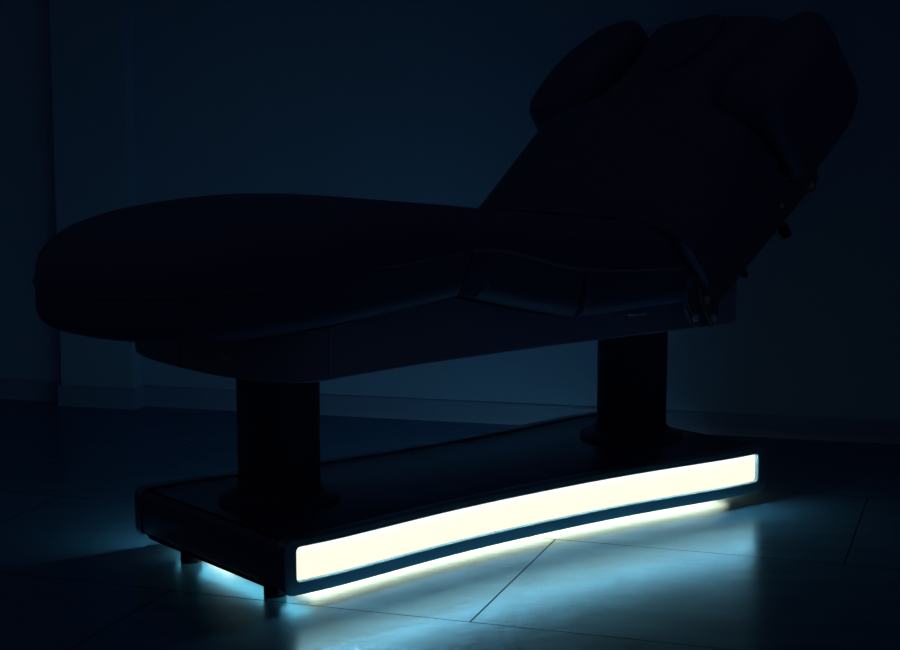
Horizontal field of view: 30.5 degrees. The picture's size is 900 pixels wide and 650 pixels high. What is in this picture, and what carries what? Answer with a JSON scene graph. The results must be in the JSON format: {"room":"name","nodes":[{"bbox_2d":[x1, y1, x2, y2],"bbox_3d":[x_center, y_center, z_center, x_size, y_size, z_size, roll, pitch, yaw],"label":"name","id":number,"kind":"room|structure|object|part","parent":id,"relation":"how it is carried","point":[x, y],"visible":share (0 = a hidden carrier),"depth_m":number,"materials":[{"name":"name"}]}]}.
{"room":"spa treatment room","nodes":[
{"label":"spa treatment room","id":0,"kind":"room"},
{"bbox_2d":[0,0,899,420],"bbox_3d":[-0.534,-1.018,4.796,8.800,2.560,0.120,2,8,14],"label":"wall","id":1,"kind":"structure","parent":0,"point":[416,101],"depth_m":4.67,"materials":[{"name":"blue paint"}]},
{"bbox_2d":[0,379,61,401],"bbox_3d":[-2.991,0.142,5.532,3.755,0.062,0.011,2,8,14],"label":"baseboard","id":2,"kind":"structure","parent":1,"relation":"attached to","point":[13,389],"depth_m":5.09,"materials":[{"name":"blue"}]},
{"bbox_2d":[49,0,141,388],"bbox_3d":[-1.058,-1.024,4.839,0.236,2.560,0.060,2,8,14],"label":"pillar","id":3,"kind":"structure","parent":1,"relation":"attached to","point":[92,69],"depth_m":4.87,"materials":[{"name":"blue paint"}]},
{"bbox_2d":[57,385,142,409],"bbox_3d":[-1.059,0.214,5.003,0.254,0.062,0.070,2,8,14],"label":"baseboard","id":4,"kind":"structure","parent":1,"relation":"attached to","point":[68,395],"depth_m":4.97,"materials":[{"name":"blue"}]},
{"bbox_2d":[143,385,899,443],"bbox_3d":[1.390,0.296,4.401,4.790,0.062,0.011,2,8,14],"label":"baseboard","id":5,"kind":"structure","parent":1,"relation":"attached to","point":[509,413],"depth_m":4.70,"materials":[{"name":"blue"}]},
{"bbox_2d":[0,399,899,649],"bbox_3d":[0.000,0.565,2.903,11.200,0.064,8.800,0,8,0],"label":"floor","id":6,"kind":"structure","parent":0,"point":[810,559],"depth_m":3.27,"materials":[{"name":"tile"}]},
{"bbox_2d":[32,11,857,597],"bbox_3d":[0.031,-0.120,3.525,1.888,1.124,0.807,-6,10,-39],"label":"massage table","id":7,"kind":"object","parent":6,"relation":"on","point":[655,169],"visible":1,"depth_m":3.34,"materials":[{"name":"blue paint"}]},
{"bbox_3d":[-0.407,0.047,2.969,0.009,0.031,0.016,4,9,28],"label":"latch lever","id":8,"kind":"part","parent":7,"relation":"part of","materials":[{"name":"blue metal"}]},
{"bbox_2d":[35,193,472,342],"bbox_3d":[-0.431,-0.123,3.146,0.688,0.227,0.659,-6,10,-39],"label":"cushion","id":9,"kind":"object","parent":7,"relation":"on","point":[245,267],"depth_m":2.91,"materials":[{"name":"black leather"}]},
{"bbox_3d":[-0.116,0.331,3.789,1.328,0.106,0.067,-6,10,-39],"label":"light frame","id":10,"kind":"part","parent":7,"relation":"part of","materials":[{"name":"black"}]},
{"bbox_2d":[349,197,584,316],"bbox_3d":[-0.051,-0.152,3.454,0.292,0.234,0.659,-6,10,-39],"label":"cushion","id":11,"kind":"object","parent":7,"relation":"on","point":[518,264],"depth_m":3.20,"materials":[{"name":"black leather"}]},
{"bbox_3d":[0.197,0.383,3.408,1.328,0.106,0.067,-6,10,-39],"label":"light frame","id":12,"kind":"part","parent":7,"relation":"part of","materials":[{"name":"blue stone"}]},
{"bbox_3d":[0.195,0.378,3.403,1.273,0.070,0.042,-6,10,-39],"label":"light panel","id":13,"kind":"part","parent":7,"relation":"part of","materials":[{"name":"white plastic"}]},
{"bbox_2d":[499,210,688,315],"bbox_3d":[0.197,-0.161,3.656,0.348,0.201,0.659,-6,10,-39],"label":"seat cushion","id":14,"kind":"object","parent":7,"relation":"on","point":[631,262],"depth_m":3.41,"materials":[{"name":"black leather"}]},
{"bbox_2d":[479,16,787,286],"bbox_3d":[0.502,-0.428,3.869,0.676,0.594,0.732,-6,10,-39],"label":"cushion","id":15,"kind":"object","parent":7,"relation":"on","point":[672,133],"depth_m":3.66,"materials":[{"name":"black leather"}]},
{"bbox_3d":[0.642,-0.114,3.601,0.020,0.022,0.014,-6,10,-39],"label":"clamp knob","id":16,"kind":"part","parent":7,"relation":"part of","materials":[{"name":"black rubber"}]},
{"bbox_3d":[0.668,-0.205,3.601,0.330,0.268,0.010,-6,10,-39],"label":"rail","id":17,"kind":"part","parent":7,"relation":"part of","materials":[{"name":"black metal"}]},
{"bbox_3d":[0.685,-0.187,3.625,0.324,0.260,0.010,-6,10,-39],"label":"rail","id":18,"kind":"part","parent":7,"relation":"part of","materials":[{"name":"black metal"}]},
{"bbox_3d":[0.743,-0.213,3.670,0.038,0.042,0.026,-6,10,-39],"label":"clamp knob","id":19,"kind":"part","parent":7,"relation":"part of","materials":[{"name":"black rubber"}]}
]}

